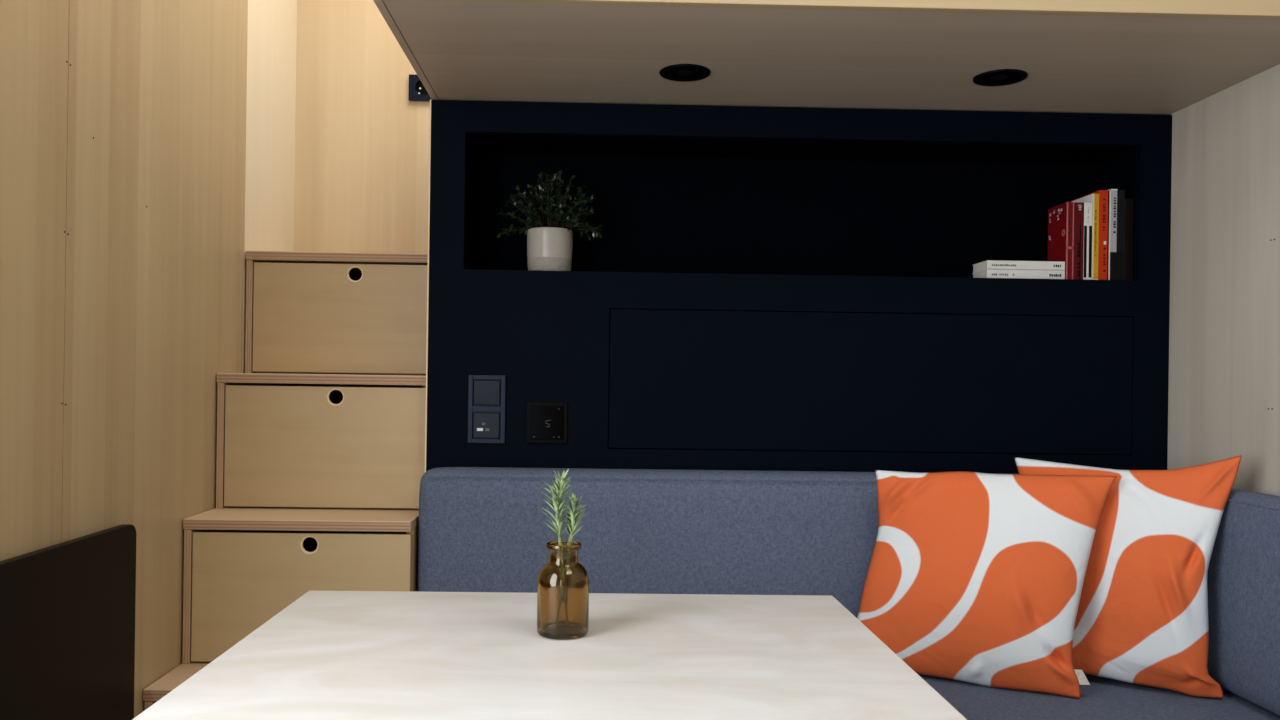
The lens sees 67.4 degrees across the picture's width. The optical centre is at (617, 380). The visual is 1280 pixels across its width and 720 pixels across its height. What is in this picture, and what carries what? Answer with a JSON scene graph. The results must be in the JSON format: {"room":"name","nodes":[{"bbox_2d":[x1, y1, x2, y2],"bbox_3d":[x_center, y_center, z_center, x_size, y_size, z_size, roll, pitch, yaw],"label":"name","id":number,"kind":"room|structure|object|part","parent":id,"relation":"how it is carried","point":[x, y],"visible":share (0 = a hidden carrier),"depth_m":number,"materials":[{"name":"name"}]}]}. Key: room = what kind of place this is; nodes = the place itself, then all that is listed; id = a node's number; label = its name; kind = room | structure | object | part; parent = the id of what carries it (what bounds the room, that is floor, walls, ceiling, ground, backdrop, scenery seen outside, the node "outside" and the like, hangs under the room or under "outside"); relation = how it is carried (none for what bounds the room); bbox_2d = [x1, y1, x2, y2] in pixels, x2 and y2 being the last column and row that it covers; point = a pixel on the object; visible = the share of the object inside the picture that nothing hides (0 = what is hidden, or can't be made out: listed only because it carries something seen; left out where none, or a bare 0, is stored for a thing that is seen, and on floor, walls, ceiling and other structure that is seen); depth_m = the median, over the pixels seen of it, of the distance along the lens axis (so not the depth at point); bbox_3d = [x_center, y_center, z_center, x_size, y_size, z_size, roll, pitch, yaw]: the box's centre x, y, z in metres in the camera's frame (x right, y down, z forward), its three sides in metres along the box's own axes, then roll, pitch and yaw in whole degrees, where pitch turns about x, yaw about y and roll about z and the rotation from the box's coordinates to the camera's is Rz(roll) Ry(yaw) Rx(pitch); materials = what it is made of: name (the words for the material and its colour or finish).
{"room":"tiny house interior","nodes":[
{"label":"tiny house interior","id":0,"kind":"room"},
{"bbox_2d":[0,0,296,717],"bbox_3d":[-0.873,-0.212,0.212,0.061,2.500,4.860,1,0,-1],"label":"wall","id":1,"kind":"structure","parent":0,"point":[147,146],"depth_m":1.74,"materials":[{"name":"wood"}]},
{"bbox_2d":[0,524,135,719],"bbox_3d":[-0.862,0.566,1.158,0.024,0.624,1.110,1,0,-1],"label":"panel","id":2,"kind":"object","parent":1,"relation":"attached to","point":[67,609],"visible":1,"depth_m":1.50,"materials":[{"name":"brown paint"}]},
{"bbox_2d":[294,0,429,253],"bbox_3d":[0.158,-0.198,2.694,2.106,2.500,0.060,1,0,-1],"label":"wall","id":3,"kind":"structure","parent":0,"point":[362,147],"depth_m":2.65,"materials":[{"name":"beige wood"}]},
{"bbox_2d":[408,74,431,101],"bbox_3d":[-0.535,-0.805,2.643,0.079,0.070,0.012,1,0,-1],"label":"wall socket","id":4,"kind":"object","parent":3,"relation":"attached to","point":[417,91],"visible":0.53,"depth_m":2.64,"materials":[{"name":"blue plastic"}]},
{"bbox_2d":[426,100,1171,473],"bbox_3d":[0.394,0.228,2.389,1.635,1.655,0.560,1,0,-1],"label":"wall","id":5,"kind":"structure","parent":0,"point":[708,208],"depth_m":2.12,"materials":[{"name":"paint"}]},
{"bbox_2d":[182,507,418,663],"bbox_3d":[-0.662,0.432,2.301,0.462,0.295,0.690,1,0,-1],"label":"drawer","id":6,"kind":"object","parent":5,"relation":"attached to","point":[243,566],"visible":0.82,"depth_m":1.96,"materials":[{"name":"beige wood"}]},
{"bbox_3d":[-0.884,0.440,2.297,0.014,0.273,0.688,1,0,-1],"label":"panel","id":7,"kind":"part","parent":6,"relation":"part of","materials":[{"name":"beige wood"}]},
{"bbox_3d":[-0.669,0.443,2.640,0.431,0.273,0.012,1,0,-1],"label":"panel","id":8,"kind":"part","parent":6,"relation":"part of","materials":[{"name":"beige wood"}]},
{"bbox_3d":[-0.439,0.446,2.321,0.015,0.273,0.659,1,0,-1],"label":"panel","id":9,"kind":"part","parent":6,"relation":"part of","materials":[{"name":"beige wood"}]},
{"bbox_2d":[216,373,425,508],"bbox_3d":[-0.660,0.136,2.381,0.462,0.299,0.529,1,0,-1],"label":"drawer","id":10,"kind":"object","parent":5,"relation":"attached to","point":[284,440],"visible":0.94,"depth_m":2.12,"materials":[{"name":"beige wood"}]},
{"bbox_3d":[-0.882,0.143,2.378,0.014,0.277,0.527,1,0,-1],"label":"panel","id":11,"kind":"part","parent":10,"relation":"part of","materials":[{"name":"beige wood"}]},
{"bbox_3d":[-0.661,0.282,2.391,0.431,0.006,0.486,1,0,-1],"label":"panel","id":12,"kind":"part","parent":10,"relation":"part of","materials":[{"name":"beige wood"}]},
{"bbox_3d":[-0.665,0.146,2.640,0.431,0.277,0.012,1,0,-1],"label":"panel","id":13,"kind":"part","parent":10,"relation":"part of","materials":[{"name":"beige wood"}]},
{"bbox_2d":[245,251,427,375],"bbox_3d":[-0.657,-0.159,2.463,0.462,0.291,0.366,1,0,-1],"label":"drawer","id":14,"kind":"object","parent":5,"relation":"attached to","point":[345,313],"visible":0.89,"depth_m":2.28,"materials":[{"name":"beige wood"}]},
{"bbox_3d":[-0.879,-0.151,2.459,0.014,0.269,0.364,1,0,-1],"label":"panel","id":15,"kind":"part","parent":14,"relation":"part of","materials":[{"name":"beige wood"}]},
{"bbox_3d":[-0.659,-0.017,2.472,0.431,0.006,0.323,1,0,-1],"label":"panel","id":16,"kind":"part","parent":14,"relation":"part of","materials":[{"name":"beige wood"}]},
{"bbox_2d":[425,100,430,471],"bbox_3d":[-0.420,0.216,2.102,0.003,1.656,0.020,1,0,-1],"label":"trim","id":17,"kind":"structure","parent":5,"relation":"attached to","point":[430,100],"depth_m":2.09,"materials":[{"name":"beige wood"}]},
{"bbox_2d":[468,375,505,442],"bbox_3d":[-0.285,0.062,2.089,0.080,0.148,0.011,1,0,-1],"label":"switch plate","id":18,"kind":"object","parent":5,"relation":"attached to","point":[486,393],"visible":1,"depth_m":2.09,"materials":[{"name":"plastic"}]},
{"bbox_2d":[526,402,567,442],"bbox_3d":[-0.154,0.092,2.093,0.090,0.090,0.009,1,0,-1],"label":"panel","id":19,"kind":"object","parent":5,"relation":"attached to","point":[546,422],"visible":1,"depth_m":2.09,"materials":[{"name":"black plastic"}]},
{"bbox_3d":[-0.154,0.092,2.091,0.073,0.073,0.004,1,0,-1],"label":"glass","id":20,"kind":"part","parent":19,"relation":"part of","materials":[{"name":"black glass"}]},
{"bbox_2d":[497,170,602,270],"bbox_3d":[-0.154,-0.360,2.186,0.246,0.240,0.176,1,0,-1],"label":"potted plant","id":21,"kind":"object","parent":5,"relation":"in","point":[549,247],"visible":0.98,"depth_m":2.15,"materials":[{"name":"green plant"}]},
{"bbox_3d":[-0.154,-0.307,2.182,0.103,0.066,0.103,1,0,-1],"label":"pot","id":22,"kind":"part","parent":21,"relation":"part of","materials":[{"name":"white ceramic"}]},
{"bbox_2d":[373,0,1279,114],"bbox_3d":[0.412,-0.672,2.107,1.635,0.141,1.124,1,0,-1],"label":"ceiling","id":23,"kind":"structure","parent":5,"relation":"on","point":[1148,57],"depth_m":1.75,"materials":[{"name":"beige wood"}]},
{"bbox_2d":[659,64,710,81],"bbox_3d":[0.132,-0.604,1.887,0.101,0.003,0.101,1,0,-1],"label":"recessed light","id":24,"kind":"object","parent":23,"relation":"attached to","point":[677,72],"visible":1,"depth_m":1.89,"materials":[{"name":"black plastic"}]},
{"bbox_2d":[973,69,1027,85],"bbox_3d":[0.753,-0.596,1.890,0.101,0.003,0.101,1,0,-1],"label":"recessed light","id":25,"kind":"object","parent":23,"relation":"attached to","point":[1001,77],"visible":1,"depth_m":1.89,"materials":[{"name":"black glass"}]},
{"bbox_2d":[608,309,1132,454],"bbox_3d":[0.560,0.004,2.121,1.156,0.304,0.019,1,0,-1],"label":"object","id":26,"kind":"structure","parent":5,"relation":"in","point":[679,379],"depth_m":2.11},
{"bbox_2d":[973,270,1064,278],"bbox_3d":[0.909,-0.235,2.182,0.175,0.021,0.085,1,0,-1],"label":"book","id":27,"kind":"object","parent":5,"relation":"in","point":[1022,274],"visible":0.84,"depth_m":2.14,"materials":[{"name":"paper"}]},
{"bbox_2d":[972,260,1064,273],"bbox_3d":[0.909,-0.256,2.182,0.175,0.021,0.085,1,0,-1],"label":"book","id":28,"kind":"object","parent":27,"relation":"on","point":[989,264],"visible":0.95,"depth_m":2.14,"materials":[{"name":"paper"}]},
{"bbox_2d":[1048,202,1074,278],"bbox_3d":[1.008,-0.310,2.185,0.019,0.174,0.088,1,0,-1],"label":"book","id":29,"kind":"object","parent":5,"relation":"in","point":[1061,218],"visible":0.94,"depth_m":2.16,"materials":[{"name":"paper"}]},
{"bbox_2d":[1074,202,1083,279],"bbox_3d":[1.028,-0.310,2.201,0.021,0.174,0.120,1,0,-1],"label":"book","id":30,"kind":"object","parent":5,"relation":"in","point":[1079,206],"visible":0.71,"depth_m":2.14,"materials":[{"name":"paper"}]},
{"bbox_2d":[1072,194,1098,279],"bbox_3d":[1.065,-0.320,2.207,0.015,0.194,0.130,1,0,-1],"label":"book","id":31,"kind":"object","parent":5,"relation":"in","point":[1093,198],"visible":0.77,"depth_m":2.14,"materials":[{"name":"paper"}]},
{"bbox_2d":[1083,202,1092,279],"bbox_3d":[1.048,-0.310,2.202,0.019,0.174,0.120,1,0,-1],"label":"book","id":32,"kind":"object","parent":5,"relation":"in","point":[1087,249],"visible":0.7,"depth_m":2.14,"materials":[{"name":"paper"}]},
{"bbox_3d":[1.043,-0.287,2.142,0.006,0.115,0.001,1,0,-1],"label":"spine panel","id":33,"kind":"part","parent":32,"relation":"part of","materials":[{"name":"paper"}]},
{"bbox_3d":[1.054,-0.287,2.142,0.006,0.115,0.001,1,0,-1],"label":"spine panel","id":34,"kind":"part","parent":32,"relation":"part of","materials":[{"name":"black paper"}]},
{"bbox_2d":[1071,190,1108,279],"bbox_3d":[1.084,-0.323,2.208,0.022,0.202,0.130,1,0,-1],"label":"book","id":35,"kind":"object","parent":5,"relation":"in","point":[1103,255],"visible":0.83,"depth_m":2.14,"materials":[{"name":"paper"}]},
{"bbox_2d":[1108,189,1117,279],"bbox_3d":[1.104,-0.325,2.213,0.017,0.206,0.140,1,0,-1],"label":"book","id":36,"kind":"object","parent":5,"relation":"in","point":[1112,260],"visible":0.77,"depth_m":2.14,"materials":[{"name":"paper"}]},
{"bbox_3d":[1.106,-0.254,2.143,0.014,0.065,0.001,1,0,-1],"label":"spine panel","id":37,"kind":"part","parent":36,"relation":"part of","materials":[{"name":"black paper"}]},
{"bbox_2d":[1116,190,1124,279],"bbox_3d":[1.122,-0.324,2.213,0.017,0.204,0.140,1,0,-1],"label":"book","id":38,"kind":"object","parent":5,"relation":"in","point":[1120,193],"visible":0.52,"depth_m":2.14,"materials":[{"name":"paper"}]},
{"bbox_3d":[1.122,-0.254,2.144,0.017,0.065,0.001,1,0,-1],"label":"spine panel","id":39,"kind":"part","parent":38,"relation":"part of","materials":[{"name":"black paper"}]},
{"bbox_2d":[1167,64,1279,495],"bbox_3d":[1.291,-0.182,0.257,0.061,2.500,4.860,1,0,-1],"label":"wall","id":40,"kind":"structure","parent":0,"point":[1224,389],"depth_m":1.93,"materials":[{"name":"wood"}]},
{"bbox_3d":[0.191,1.078,0.234,2.226,0.050,4.980,1,0,-1],"label":"floor","id":41,"kind":"structure","parent":0,"visible":0},
{"bbox_2d":[143,661,210,710],"bbox_3d":[-0.666,0.800,2.220,0.462,0.441,0.852,1,0,-1],"label":"stair step","id":42,"kind":"structure","parent":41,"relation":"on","point":[157,690],"depth_m":1.84,"materials":[{"name":"beige wood"}]},
{"bbox_3d":[-0.888,0.808,2.216,0.014,0.419,0.850,1,0,-1],"label":"panel","id":43,"kind":"part","parent":42,"relation":"part of","materials":[{"name":"brown wood"}]},
{"bbox_2d":[132,591,966,719],"bbox_3d":[-0.062,0.684,0.901,0.788,0.730,1.084,1,0,-1],"label":"table","id":44,"kind":"object","parent":41,"relation":"on","point":[326,655],"visible":0.9,"depth_m":1.08,"materials":[{"name":"white stone"}]},
{"bbox_2d":[537,540,588,639],"bbox_3d":[-0.069,0.262,1.208,0.065,0.115,0.065,1,0,-1],"label":"bottle","id":45,"kind":"object","parent":44,"relation":"on","point":[563,582],"visible":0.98,"depth_m":1.18,"materials":[{"name":"orange glass"}]},
{"bbox_2d":[540,469,573,544],"bbox_3d":[-0.076,0.210,1.208,0.050,0.200,0.042,1,0,-1],"label":"rosemary sprig","id":46,"kind":"object","parent":45,"relation":"in","point":[560,484],"visible":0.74,"depth_m":1.20,"materials":[{"name":"green plant"}]},
{"bbox_2d":[562,494,585,544],"bbox_3d":[-0.057,0.225,1.211,0.037,0.171,0.032,1,0,20],"label":"rosemary sprig","id":47,"kind":"object","parent":45,"relation":"in","point":[574,516],"visible":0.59,"depth_m":1.21,"materials":[{"name":"green plant"}]},
{"bbox_3d":[0.408,0.864,1.283,1.630,0.383,1.648,1,0,-1],"label":"bench base","id":48,"kind":"object","parent":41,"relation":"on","visible":0},
{"bbox_2d":[918,674,1279,719],"bbox_3d":[0.399,0.625,1.787,1.628,0.092,0.636,1,0,-1],"label":"seat cushion","id":49,"kind":"object","parent":48,"relation":"on","point":[1104,698],"visible":0.12,"depth_m":1.74,"materials":[{"name":"fabric"}]},
{"bbox_2d":[418,467,994,617],"bbox_3d":[0.346,0.384,2.049,1.536,0.381,0.107,1,0,-1],"label":"backrest cushion","id":50,"kind":"object","parent":49,"relation":"on","point":[481,529],"visible":0.37,"depth_m":1.99,"materials":[{"name":"fabric"}]},
{"bbox_2d":[857,470,1116,698],"bbox_3d":[0.696,0.381,1.863,0.500,0.403,0.136,1,0,20],"label":"pillow","id":51,"kind":"object","parent":49,"relation":"on","point":[977,578],"visible":0.95,"depth_m":1.82,"materials":[{"name":"orange fabric"}]},
{"bbox_2d":[1014,455,1241,698],"bbox_3d":[0.969,0.360,1.855,0.393,0.450,0.110,1,0,32],"label":"pillow","id":52,"kind":"object","parent":49,"relation":"on","point":[1142,616],"visible":0.75,"depth_m":1.80,"materials":[{"name":"orange fabric"}]},
{"bbox_3d":[0.923,0.632,0.972,0.614,0.092,1.005,1,0,-1],"label":"seat cushion","id":53,"kind":"object","parent":48,"relation":"on","visible":0},
{"bbox_2d":[1207,488,1279,715],"bbox_3d":[1.180,0.397,1.302,0.092,0.380,1.616,1,0,-1],"label":"backrest cushion","id":54,"kind":"object","parent":53,"relation":"on","point":[1243,577],"visible":0.38,"depth_m":1.72,"materials":[{"name":"fabric"}]}
]}

